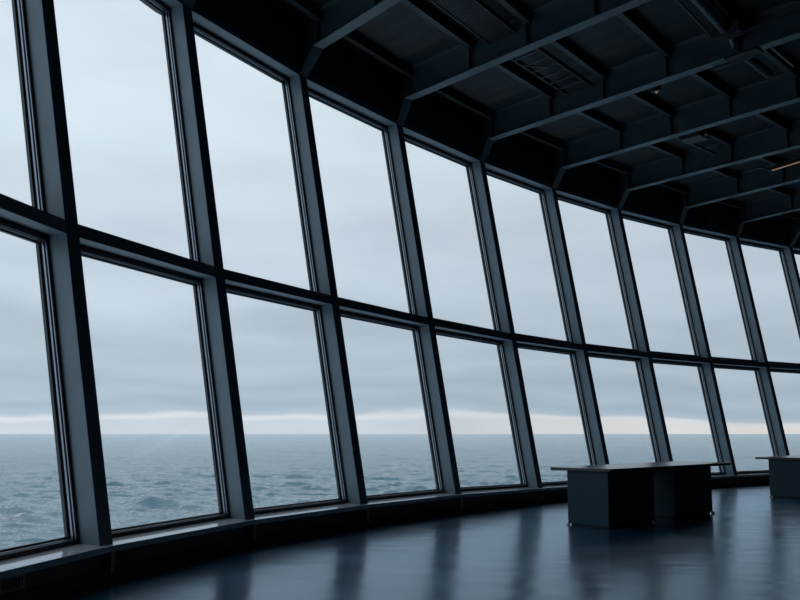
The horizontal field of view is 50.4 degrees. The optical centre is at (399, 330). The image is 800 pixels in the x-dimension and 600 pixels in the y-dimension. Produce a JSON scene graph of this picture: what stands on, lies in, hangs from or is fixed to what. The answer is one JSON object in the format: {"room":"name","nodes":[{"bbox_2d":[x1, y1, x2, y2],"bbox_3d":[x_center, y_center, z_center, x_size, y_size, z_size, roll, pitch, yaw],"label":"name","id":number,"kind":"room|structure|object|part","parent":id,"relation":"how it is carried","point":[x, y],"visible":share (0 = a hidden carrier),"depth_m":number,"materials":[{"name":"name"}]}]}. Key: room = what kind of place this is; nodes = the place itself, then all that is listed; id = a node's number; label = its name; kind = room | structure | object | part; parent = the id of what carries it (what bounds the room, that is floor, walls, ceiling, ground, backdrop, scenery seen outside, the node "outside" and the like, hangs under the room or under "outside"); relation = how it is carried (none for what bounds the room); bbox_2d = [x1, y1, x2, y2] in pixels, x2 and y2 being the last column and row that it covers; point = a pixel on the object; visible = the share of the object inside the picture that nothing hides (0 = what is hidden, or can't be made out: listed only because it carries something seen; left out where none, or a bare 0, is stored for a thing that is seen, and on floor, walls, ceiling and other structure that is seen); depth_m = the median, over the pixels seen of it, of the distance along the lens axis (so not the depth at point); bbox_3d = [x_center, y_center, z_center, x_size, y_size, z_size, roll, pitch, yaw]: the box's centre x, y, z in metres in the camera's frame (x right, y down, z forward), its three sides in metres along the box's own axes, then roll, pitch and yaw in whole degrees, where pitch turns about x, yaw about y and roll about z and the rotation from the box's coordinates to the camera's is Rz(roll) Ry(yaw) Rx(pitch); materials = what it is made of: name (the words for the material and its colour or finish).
{"room":"observation deck","nodes":[
{"label":"observation deck","id":0,"kind":"room"},
{"bbox_2d":[0,0,799,596],"bbox_3d":[3.925,-0.557,15.136,5.380,7.170,30.133,-6,-9,40],"label":"wall","id":1,"kind":"structure","parent":0,"point":[270,26],"depth_m":13.71,"materials":[{"name":"metal"}]},
{"bbox_2d":[0,574,24,593],"bbox_3d":[-2.666,1.737,5.843,0.016,0.100,0.260,-1,-7,12],"label":"air vent","id":2,"kind":"object","parent":1,"relation":"in","point":[17,582],"visible":0.97,"depth_m":5.83,"materials":[{"name":"black plastic"}]},
{"bbox_2d":[0,0,112,560],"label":"window","id":3,"kind":"structure","parent":1,"relation":"in","point":[33,224],"depth_m":7.28,"materials":[{"name":"paint"}]},
{"bbox_3d":[-3.676,-2.706,6.647,0.708,3.279,2.403,-2,-7,12],"label":"frame","id":4,"kind":"part","parent":3,"relation":"part of","materials":[{"name":"paint"}]},
{"bbox_3d":[-3.133,0.321,6.114,0.584,2.611,2.330,-1,-7,12],"label":"frame","id":5,"kind":"part","parent":3,"relation":"part of","materials":[{"name":"paint"}]},
{"bbox_3d":[-3.097,-1.266,7.577,1.481,6.156,0.165,-2,-7,20],"label":"window mullion","id":6,"kind":"part","parent":3,"relation":"part of","materials":[{"name":"grey metal"}]},
{"bbox_2d":[107,551,114,573],"bbox_3d":[-2.384,1.898,6.996,0.055,0.186,0.060,-2,-7,20],"label":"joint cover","id":7,"kind":"object","parent":1,"relation":"attached to","point":[111,555],"visible":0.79,"depth_m":6.97,"materials":[{"name":"black metal"}]},
{"bbox_2d":[78,0,254,537],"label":"window","id":8,"kind":"structure","parent":1,"relation":"in","point":[95,244],"depth_m":9.44,"materials":[{"name":"paint"}]},
{"bbox_3d":[-2.448,0.585,8.377,0.585,2.629,2.200,-3,-7,21],"label":"frame","id":9,"kind":"part","parent":8,"relation":"part of","materials":[{"name":"paint"}]},
{"bbox_3d":[-3.181,-4.102,9.267,0.361,0.120,2.301,-3,-7,21],"label":"head rail","id":10,"kind":"part","parent":8,"relation":"part of","materials":[{"name":"metal"}]},
{"bbox_3d":[-2.963,-2.426,8.977,0.708,3.277,2.293,-3,-7,21],"label":"frame","id":11,"kind":"part","parent":8,"relation":"part of","materials":[{"name":"paint"}]},
{"bbox_3d":[-2.244,-1.003,9.758,1.481,6.156,0.165,-4,-8,28],"label":"window mullion","id":12,"kind":"part","parent":8,"relation":"part of","materials":[{"name":"grey metal"}]},
{"bbox_2d":[250,524,256,541],"bbox_3d":[-1.569,2.149,9.074,0.055,0.186,0.060,-4,-8,28],"label":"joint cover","id":13,"kind":"object","parent":1,"relation":"attached to","point":[252,527],"visible":0.79,"depth_m":9.05,"materials":[{"name":"black metal"}]},
{"bbox_2d":[192,4,367,514],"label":"window","id":14,"kind":"structure","parent":1,"relation":"in","point":[207,26],"depth_m":11.42,"materials":[{"name":"paint"}]},
{"bbox_3d":[-2.147,-3.845,11.398,0.361,0.120,2.203,-4,-8,30],"label":"head rail","id":15,"kind":"part","parent":14,"relation":"part of","materials":[{"name":"paint"}]},
{"bbox_3d":[-1.946,-2.180,11.079,0.705,3.263,2.199,-4,-8,30],"label":"frame","id":16,"kind":"part","parent":14,"relation":"part of","materials":[{"name":"paint"}]},
{"bbox_3d":[-1.456,0.832,10.423,0.588,2.628,2.152,-4,-8,30],"label":"frame","id":17,"kind":"part","parent":14,"relation":"part of","materials":[{"name":"paint"}]},
{"bbox_3d":[-1.084,-0.763,11.744,1.481,6.156,0.165,-4,-8,33],"label":"window mullion","id":18,"kind":"part","parent":14,"relation":"part of","materials":[{"name":"grey metal"}]},
{"bbox_2d":[0,473,768,579],"bbox_3d":[4.553,2.693,14.469,4.193,0.108,29.013,-6,-9,40],"label":"sill","id":19,"kind":"structure","parent":1,"relation":"attached to","point":[11,567],"depth_m":8.23,"materials":[{"name":"metal"}]},
{"bbox_2d":[307,74,461,500],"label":"window","id":20,"kind":"structure","parent":1,"relation":"in","point":[319,90],"depth_m":13.34,"materials":[{"name":"paint"}]},
{"bbox_3d":[-0.855,-3.606,13.378,0.361,0.120,2.259,-5,-8,35],"label":"head rail","id":21,"kind":"part","parent":20,"relation":"part of","materials":[{"name":"paint"}]},
{"bbox_3d":[-0.662,-1.923,13.035,0.713,3.304,2.255,-5,-8,35],"label":"frame","id":22,"kind":"part","parent":20,"relation":"part of","materials":[{"name":"paint"}]},
{"bbox_3d":[-0.197,1.065,12.345,0.586,2.625,2.204,-5,-8,36],"label":"frame","id":23,"kind":"part","parent":20,"relation":"part of","materials":[{"name":"paint"}]},
{"bbox_3d":[0.298,-0.534,13.650,1.481,6.156,0.165,-5,-9,37],"label":"window mullion","id":24,"kind":"part","parent":20,"relation":"part of","materials":[{"name":"grey metal"}]},
{"bbox_2d":[0,481,769,599],"bbox_3d":[4.635,2.886,14.345,3.850,0.105,28.739,-6,-9,40],"label":"baseboard","id":25,"kind":"structure","parent":1,"relation":"attached to","point":[47,591],"depth_m":8.76,"materials":[{"name":"black metal"}]},
{"bbox_2d":[403,122,542,490],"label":"window","id":26,"kind":"structure","parent":1,"relation":"in","point":[413,135],"depth_m":15.24,"materials":[{"name":"paint"}]},
{"bbox_3d":[0.635,-3.374,15.305,0.361,0.120,2.327,-6,-9,39],"label":"head rail","id":27,"kind":"part","parent":26,"relation":"part of","materials":[{"name":"metal"}]},
{"bbox_3d":[0.822,-1.677,14.947,0.719,3.334,2.325,-6,-9,39],"label":"frame","id":28,"kind":"part","parent":26,"relation":"part of","materials":[{"name":"paint"}]},
{"bbox_3d":[1.268,1.327,14.229,0.580,2.616,2.302,-6,-9,39],"label":"frame","id":29,"kind":"part","parent":26,"relation":"part of","materials":[{"name":"paint"}]},
{"bbox_3d":[1.859,-0.276,15.540,1.481,6.156,0.165,-6,-9,39],"label":"window mullion","id":30,"kind":"part","parent":26,"relation":"part of","materials":[{"name":"grey metal"}]},
{"bbox_2d":[243,0,762,239],"bbox_3d":[3.526,-3.690,15.891,3.404,0.768,27.721,-6,-9,40],"label":"trim","id":31,"kind":"structure","parent":1,"relation":"attached to","point":[245,15],"depth_m":15.18,"materials":[{"name":"black metal"}]},
{"bbox_2d":[485,159,608,485],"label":"window","id":32,"kind":"structure","parent":1,"relation":"in","point":[494,169],"depth_m":17.09,"materials":[{"name":"paint"}]},
{"bbox_3d":[2.264,-3.150,17.160,0.361,0.120,2.328,-6,-9,43],"label":"head rail","id":33,"kind":"part","parent":32,"relation":"part of","materials":[{"name":"metal"}]},
{"bbox_3d":[2.446,-1.450,16.794,0.720,3.344,2.337,-6,-9,43],"label":"frame","id":34,"kind":"part","parent":32,"relation":"part of","materials":[{"name":"paint"}]},
{"bbox_3d":[2.882,1.570,16.056,0.581,2.601,2.312,-6,-9,43],"label":"frame","id":35,"kind":"part","parent":32,"relation":"part of","materials":[{"name":"paint"}]},
{"bbox_3d":[3.538,-0.046,17.319,1.481,6.156,0.165,-6,-9,41],"label":"window mullion","id":36,"kind":"part","parent":32,"relation":"part of","materials":[{"name":"grey metal"}]},
{"bbox_2d":[556,187,672,461],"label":"window","id":37,"kind":"structure","parent":1,"relation":"in","point":[571,197],"depth_m":18.74,"materials":[{"name":"paint"}]},
{"bbox_3d":[4.011,-2.943,18.880,2.315,0.120,0.360,6,-9,-42],"label":"head rail","id":38,"kind":"part","parent":37,"relation":"part of","materials":[{"name":"metal"}]},
{"bbox_3d":[4.181,-1.244,18.503,2.326,3.344,0.720,6,-9,-42],"label":"frame","id":39,"kind":"part","parent":37,"relation":"part of","materials":[{"name":"paint"}]},
{"bbox_3d":[4.599,1.779,17.743,2.277,2.591,0.580,6,-9,-42],"label":"frame","id":40,"kind":"part","parent":37,"relation":"part of","materials":[{"name":"paint"}]},
{"bbox_3d":[5.321,0.149,18.936,0.165,6.156,1.481,7,-10,-44],"label":"window mullion","id":41,"kind":"part","parent":37,"relation":"part of","materials":[{"name":"grey metal"}]},
{"bbox_2d":[621,208,736,474],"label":"window","id":42,"kind":"structure","parent":1,"relation":"in","point":[695,360],"depth_m":20.18,"materials":[{"name":"paint"}]},
{"bbox_3d":[5.872,-2.755,20.439,2.286,0.120,0.360,5,-9,-37],"label":"head rail","id":43,"kind":"part","parent":42,"relation":"part of","materials":[{"name":"paint"}]},
{"bbox_3d":[6.031,-1.057,20.052,2.306,3.344,0.719,5,-9,-37],"label":"frame","id":44,"kind":"part","parent":42,"relation":"part of","materials":[{"name":"paint"}]},
{"bbox_3d":[6.422,1.962,19.265,2.259,2.591,0.580,5,-9,-37],"label":"frame","id":45,"kind":"part","parent":42,"relation":"part of","materials":[{"name":"paint"}]},
{"bbox_3d":[7.206,0.324,20.384,0.165,6.156,1.481,6,-9,-41],"label":"window mullion","id":46,"kind":"part","parent":42,"relation":"part of","materials":[{"name":"grey metal"}]},
{"bbox_2d":[683,223,789,473],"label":"window","id":47,"kind":"structure","parent":1,"relation":"in","point":[712,233],"depth_m":21.54,"materials":[{"name":"paint"}]},
{"bbox_3d":[7.794,-2.586,21.835,2.214,0.120,0.360,5,-8,-34],"label":"head rail","id":48,"kind":"part","parent":47,"relation":"part of","materials":[{"name":"paint"}]},
{"bbox_3d":[7.944,-0.890,21.440,2.236,3.344,0.719,5,-8,-34],"label":"frame","id":49,"kind":"part","parent":47,"relation":"part of","materials":[{"name":"paint"}]},
{"bbox_3d":[8.310,2.127,20.631,2.194,2.591,0.579,5,-8,-34],"label":"frame","id":50,"kind":"part","parent":47,"relation":"part of","materials":[{"name":"paint"}]},
{"bbox_3d":[9.115,0.481,21.685,0.165,6.156,1.481,5,-9,-38],"label":"window mullion","id":51,"kind":"part","parent":47,"relation":"part of","materials":[{"name":"grey metal"}]},
{"bbox_2d":[739,236,799,373],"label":"window","id":52,"kind":"structure","parent":1,"relation":"in","point":[780,367],"depth_m":23.24,"materials":[{"name":"paint"}]},
{"bbox_3d":[9.743,-2.434,23.099,2.178,0.120,0.360,4,-8,-31],"label":"head rail","id":53,"kind":"part","parent":52,"relation":"part of","materials":[{"name":"paint"}]},
{"bbox_3d":[10.228,2.277,21.872,2.165,2.591,0.579,4,-8,-31],"label":"frame","id":54,"kind":"part","parent":52,"relation":"part of","materials":[{"name":"paint"}]},
{"bbox_3d":[11.059,0.625,22.878,0.165,6.156,1.481,5,-8,-35],"label":"window mullion","id":55,"kind":"part","parent":52,"relation":"part of","materials":[{"name":"grey metal"}]},
{"bbox_2d":[793,246,799,254],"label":"window","id":56,"kind":"structure","parent":1,"relation":"in","point":[796,249],"depth_m":23.88,"materials":[{"name":"paint"}]},
{"bbox_3d":[11.731,-2.293,24.271,2.181,0.120,0.360,4,-8,-29],"label":"head rail","id":57,"kind":"part","parent":56,"relation":"part of","materials":[{"name":"paint"}]},
{"bbox_2d":[47,484,799,599],"bbox_3d":[10.200,2.268,7.533,27.600,0.300,33.500,0,-7,0],"label":"floor","id":58,"kind":"structure","parent":0,"point":[749,549],"depth_m":8.09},
{"bbox_2d":[550,461,729,527],"bbox_3d":[3.572,2.308,12.260,3.440,0.752,0.920,7,-10,-44],"label":"pedestal table","id":59,"kind":"object","parent":58,"relation":"on","point":[608,495],"visible":1,"depth_m":11.34,"materials":[{"name":"grey wood"}]},
{"bbox_2d":[755,455,799,498],"bbox_3d":[8.386,2.902,17.186,3.440,0.752,0.920,7,-10,-44],"label":"pedestal table","id":60,"kind":"object","parent":58,"relation":"on","point":[784,471],"visible":1,"depth_m":16.00,"materials":[{"name":"grey stone"}]},
{"bbox_2d":[269,0,799,217],"bbox_3d":[9.630,-5.034,8.996,28.740,0.250,34.658,0,-7,0],"label":"ceiling","id":61,"kind":"structure","parent":0,"point":[399,31],"depth_m":13.66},
{"bbox_2d":[182,0,195,9],"bbox_3d":[0.981,-4.856,5.973,0.180,0.828,11.410,6,-9,-39],"label":"ceiling beam","id":62,"kind":"structure","parent":61,"relation":"attached to","point":[189,4],"depth_m":10.28,"materials":[{"name":"metal"}]},
{"bbox_2d":[287,0,322,21],"bbox_3d":[-1.718,-4.583,11.068,0.090,0.150,2.343,-4,-8,30],"label":"ceiling beam","id":63,"kind":"structure","parent":61,"relation":"attached to","point":[304,6],"depth_m":11.80,"materials":[{"name":"metal"}]},
{"bbox_2d":[299,0,401,78],"bbox_3d":[2.186,-4.611,8.008,0.190,0.828,11.398,6,-9,-39],"label":"ceiling beam","id":64,"kind":"structure","parent":61,"relation":"attached to","point":[339,17],"depth_m":11.79,"materials":[{"name":"metal"}]},
{"bbox_2d":[342,31,412,76],"bbox_3d":[-0.468,-4.347,13.021,0.090,0.150,2.275,-5,-8,34],"label":"ceiling beam","id":65,"kind":"structure","parent":61,"relation":"attached to","point":[352,37],"depth_m":13.19,"materials":[{"name":"metal"}]},
{"bbox_2d":[401,0,473,49],"bbox_3d":[0.421,-4.471,12.000,0.091,0.150,2.349,-5,-8,35],"label":"ceiling beam","id":66,"kind":"structure","parent":61,"relation":"attached to","point":[417,6],"depth_m":12.18,"materials":[{"name":"metal"}]},
{"bbox_2d":[435,87,494,120],"bbox_3d":[0.970,-4.118,14.925,0.090,0.150,2.472,-6,-9,38],"label":"ceiling beam","id":67,"kind":"structure","parent":61,"relation":"attached to","point":[445,91],"depth_m":15.17,"materials":[{"name":"metal"}]},
{"bbox_2d":[497,0,530,23],"bbox_3d":[1.139,-4.570,11.173,0.090,0.150,2.408,-5,-8,35],"label":"ceiling beam","id":68,"kind":"structure","parent":61,"relation":"attached to","point":[513,7],"depth_m":11.82,"materials":[{"name":"metal"}]},
{"bbox_2d":[396,0,650,126],"bbox_3d":[3.767,-4.358,10.098,0.277,0.828,11.368,6,-9,-42],"label":"ceiling beam","id":69,"kind":"structure","parent":61,"relation":"attached to","point":[553,20],"depth_m":12.40,"materials":[{"name":"metal"}]},
{"bbox_2d":[429,0,515,44],"bbox_3d":[0.817,-4.432,11.524,0.508,0.070,2.468,-5,-8,35],"label":"cable tray","id":70,"kind":"object","parent":69,"relation":"attached to","point":[437,3],"visible":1,"depth_m":11.88,"materials":[{"name":"black metal"}]},
{"bbox_3d":[0.983,-4.454,11.342,0.020,0.070,2.361,-5,-8,35],"label":"rail","id":71,"kind":"part","parent":70,"relation":"part of","materials":[{"name":"black metal"}]},
{"bbox_2d":[495,62,553,99],"bbox_3d":[1.884,-4.238,13.925,0.090,0.150,2.465,-5,-9,38],"label":"ceiling beam","id":72,"kind":"structure","parent":61,"relation":"attached to","point":[505,67],"depth_m":14.15,"materials":[{"name":"metal"}]},
{"bbox_2d":[519,129,566,150],"bbox_3d":[2.594,-3.898,16.747,0.090,0.150,2.386,-7,-10,44],"label":"ceiling beam","id":73,"kind":"structure","parent":61,"relation":"attached to","point":[530,133],"depth_m":17.05,"materials":[{"name":"metal"}]},
{"bbox_2d":[551,38,607,79],"bbox_3d":[2.624,-4.336,13.117,0.091,0.150,2.460,-5,-9,38],"label":"ceiling beam","id":74,"kind":"structure","parent":61,"relation":"attached to","point":[560,43],"depth_m":13.35,"materials":[{"name":"metal"}]},
{"bbox_2d":[577,109,623,133],"bbox_3d":[3.496,-4.020,15.736,0.090,0.150,2.360,-7,-10,44],"label":"ceiling beam","id":75,"kind":"structure","parent":61,"relation":"attached to","point":[588,114],"depth_m":16.03,"materials":[{"name":"metal"}]},
{"bbox_2d":[593,158,630,174],"bbox_3d":[4.314,-3.698,18.405,2.364,0.150,0.090,6,-9,-42],"label":"ceiling purlin","id":76,"kind":"structure","parent":61,"relation":"attached to","point":[604,162],"depth_m":18.75,"materials":[{"name":"paint"}]},
{"bbox_2d":[480,0,799,162],"bbox_3d":[5.312,-4.129,11.998,0.261,0.828,11.349,6,-9,-42],"label":"ceiling beam","id":77,"kind":"structure","parent":61,"relation":"attached to","point":[700,52],"depth_m":13.54,"materials":[{"name":"metal"}]},
{"bbox_2d":[511,47,592,95],"bbox_3d":[2.295,-4.196,13.466,0.514,0.075,2.504,-5,-9,38],"label":"cable tray","id":78,"kind":"object","parent":77,"relation":"attached to","point":[528,66],"visible":0.82,"depth_m":13.59,"materials":[{"name":"black metal"}]},
{"bbox_3d":[2.126,-4.176,13.649,0.020,0.070,2.428,-5,-9,38],"label":"rail","id":79,"kind":"part","parent":78,"relation":"part of","materials":[{"name":"black metal"}]},
{"bbox_3d":[2.462,-4.220,13.282,0.020,0.070,2.425,-5,-9,38],"label":"rail","id":80,"kind":"part","parent":78,"relation":"part of","materials":[{"name":"black metal"}]},
{"bbox_2d":[675,0,799,47],"bbox_3d":[4.493,-4.315,11.716,2.168,0.257,1.314,1,-7,-8],"label":"ceiling pipe","id":81,"kind":"object","parent":77,"relation":"attached to","point":[722,31],"visible":1,"depth_m":11.96,"materials":[{"name":"metal"}]},
{"bbox_3d":[4.007,-4.333,11.674,0.030,0.030,1.607,-5,-9,38],"label":"support rail","id":82,"kind":"part","parent":81,"relation":"part of","materials":[{"name":"black metal"}]},
{"bbox_3d":[5.211,-4.310,11.705,0.025,0.065,1.301,6,-9,-42],"label":"bracket arm","id":83,"kind":"part","parent":81,"relation":"part of"},
{"bbox_2d":[712,46,793,77],"bbox_3d":[5.225,-3.984,12.681,0.868,0.167,1.139,-7,-10,44],"label":"conduit","id":84,"kind":"object","parent":77,"relation":"hanging from","point":[748,56],"visible":0.99,"depth_m":12.46,"materials":[{"name":"metal"}]},
{"bbox_3d":[5.584,-4.038,12.454,0.030,0.030,0.971,-7,-10,44],"label":"rod","id":85,"kind":"part","parent":84,"relation":"part of","materials":[{"name":"paint"}]},
{"bbox_2d":[617,11,670,57],"bbox_3d":[3.397,-4.438,12.272,0.091,0.150,2.454,-5,-9,38],"label":"ceiling beam","id":86,"kind":"structure","parent":61,"relation":"attached to","point":[633,23],"depth_m":12.49,"materials":[{"name":"metal"}]},
{"bbox_2d":[629,92,673,117],"bbox_3d":[4.225,-4.119,14.919,0.090,0.150,2.339,-7,-10,44],"label":"ceiling beam","id":87,"kind":"structure","parent":61,"relation":"attached to","point":[639,96],"depth_m":15.21,"materials":[{"name":"metal"}]},
{"bbox_2d":[652,85,660,93],"bbox_3d":[4.121,-4.084,13.682,0.150,0.515,0.150,0,-7,0],"label":"spotlight","id":88,"kind":"object","parent":61,"relation":"hanging from","point":[657,89],"visible":0.57,"depth_m":13.60,"materials":[{"name":"black plastic"}]},
{"bbox_2d":[648,143,685,159],"bbox_3d":[5.198,-3.822,17.378,2.340,0.150,0.090,6,-9,-42],"label":"ceiling purlin","id":89,"kind":"structure","parent":61,"relation":"attached to","point":[660,147],"depth_m":17.73,"materials":[{"name":"paint"}]},
{"bbox_2d":[657,181,688,192],"bbox_3d":[6.096,-3.511,19.954,2.326,0.150,0.091,6,-9,-39],"label":"ceiling purlin","id":90,"kind":"structure","parent":61,"relation":"attached to","point":[670,185],"depth_m":20.35,"materials":[{"name":"paint"}]},
{"bbox_2d":[552,68,799,189],"bbox_3d":[6.919,-3.926,13.681,0.309,0.828,11.408,6,-9,-41],"label":"ceiling beam","id":91,"kind":"structure","parent":61,"relation":"attached to","point":[780,90],"depth_m":15.58,"materials":[{"name":"metal"}]},
{"bbox_2d":[676,130,715,154],"bbox_3d":[5.931,-3.804,16.606,1.998,0.370,0.664,6,-9,-41],"label":"ceiling projector","id":92,"kind":"object","parent":61,"relation":"attached to","point":[698,136],"visible":0.75,"depth_m":16.25,"materials":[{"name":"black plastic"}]},
{"bbox_2d":[617,119,799,209],"bbox_3d":[8.627,-3.739,15.238,0.355,0.828,11.404,6,-9,-40],"label":"ceiling beam","id":93,"kind":"structure","parent":61,"relation":"attached to","point":[772,140],"depth_m":17.64,"materials":[{"name":"metal"}]},
{"bbox_2d":[691,71,733,99],"bbox_3d":[4.988,-4.221,14.065,0.091,0.150,2.317,-7,-10,44],"label":"ceiling beam","id":94,"kind":"structure","parent":61,"relation":"attached to","point":[700,76],"depth_m":14.35,"materials":[{"name":"metal"}]},
{"bbox_2d":[703,128,733,146],"bbox_3d":[5.912,-3.922,16.548,2.321,0.150,0.090,6,-9,-42],"label":"ceiling purlin","id":95,"kind":"structure","parent":61,"relation":"attached to","point":[714,135],"depth_m":16.97,"materials":[{"name":"paint"}]},
{"bbox_2d":[708,0,735,22],"bbox_3d":[4.170,-4.540,11.427,0.091,0.150,2.448,-5,-9,38],"label":"ceiling beam","id":96,"kind":"structure","parent":61,"relation":"attached to","point":[718,5],"depth_m":11.80,"materials":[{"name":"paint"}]},
{"bbox_2d":[711,168,739,179],"bbox_3d":[6.938,-3.639,18.894,2.243,0.150,0.091,6,-9,-40],"label":"ceiling purlin","id":97,"kind":"structure","parent":61,"relation":"attached to","point":[727,173],"depth_m":19.27,"materials":[{"name":"paint"}]},
{"bbox_2d":[717,199,745,208],"bbox_3d":[7.980,-3.335,21.417,2.412,0.150,0.091,5,-9,-36],"label":"ceiling purlin","id":98,"kind":"structure","parent":61,"relation":"attached to","point":[728,202],"depth_m":21.81,"materials":[{"name":"paint"}]},
{"bbox_2d":[679,156,799,224],"bbox_3d":[10.219,-3.585,16.513,0.387,0.828,11.331,5,-9,-36],"label":"ceiling beam","id":99,"kind":"structure","parent":61,"relation":"attached to","point":[756,179],"depth_m":19.58,"materials":[{"name":"metal"}]},
{"bbox_2d":[735,188,799,237],"bbox_3d":[11.849,-3.445,17.672,0.265,0.828,11.268,4,-8,-32],"label":"ceiling beam","id":100,"kind":"structure","parent":61,"relation":"attached to","point":[777,204],"depth_m":21.56,"materials":[{"name":"metal"}]},
{"bbox_2d":[758,156,785,168],"bbox_3d":[7.618,-3.743,18.037,2.176,0.150,0.090,6,-9,-40],"label":"ceiling purlin","id":101,"kind":"structure","parent":61,"relation":"attached to","point":[769,159],"depth_m":18.37,"materials":[{"name":"paint"}]},
{"bbox_2d":[755,111,789,131],"bbox_3d":[6.659,-4.027,15.680,2.301,0.150,0.091,6,-9,-42],"label":"ceiling purlin","id":102,"kind":"structure","parent":61,"relation":"attached to","point":[766,116],"depth_m":16.02,"materials":[{"name":"paint"}]},
{"bbox_2d":[758,154,799,171],"bbox_3d":[8.351,-3.713,17.019,0.262,0.452,2.483,4,-8,-33],"label":"lamp","id":103,"kind":"object","parent":61,"relation":"hanging from","point":[795,161],"visible":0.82,"depth_m":17.70,"materials":[{"name":"black plastic"}]},
{"bbox_2d":[772,161,799,170],"bbox_3d":[8.399,-3.504,16.914,0.040,0.012,2.300,4,-8,-28],"label":"diffuser","id":104,"kind":"object","parent":103,"relation":"attached to","point":[789,163],"depth_m":17.63,"materials":[{"name":"orange plastic"}]},
{"bbox_2d":[766,187,793,196],"bbox_3d":[8.750,-3.469,20.305,2.317,0.150,0.090,5,-9,-36],"label":"ceiling purlin","id":105,"kind":"structure","parent":61,"relation":"attached to","point":[780,190],"depth_m":20.69,"materials":[{"name":"paint"}]},
{"bbox_2d":[761,48,799,79],"bbox_3d":[5.751,-4.325,13.210,0.091,0.150,2.295,-7,-10,44],"label":"ceiling beam","id":106,"kind":"structure","parent":61,"relation":"attached to","point":[768,53],"depth_m":13.49,"materials":[{"name":"metal"}]},
{"bbox_2d":[777,212,799,219],"bbox_3d":[9.956,-3.183,22.676,2.244,0.150,0.090,4,-8,-29],"label":"ceiling purlin","id":107,"kind":"structure","parent":61,"relation":"attached to","point":[787,215],"depth_m":23.01,"materials":[{"name":"paint"}]},
{"bbox_2d":[789,214,799,247],"bbox_3d":[13.659,-3.319,18.717,0.288,0.828,11.387,4,-8,-30],"label":"ceiling beam","id":108,"kind":"structure","parent":61,"relation":"attached to","point":[794,224],"depth_m":23.42,"materials":[{"name":"metal"}]},
{"label":"outside","id":109,"kind":"structure","parent":0,"visible":0},
{"bbox_2d":[0,434,799,548],"bbox_3d":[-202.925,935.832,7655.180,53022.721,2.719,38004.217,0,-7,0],"label":"sea","id":110,"kind":"structure","parent":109,"point":[150,478],"depth_m":359.20,"materials":[{"name":"liquid"}]}
]}

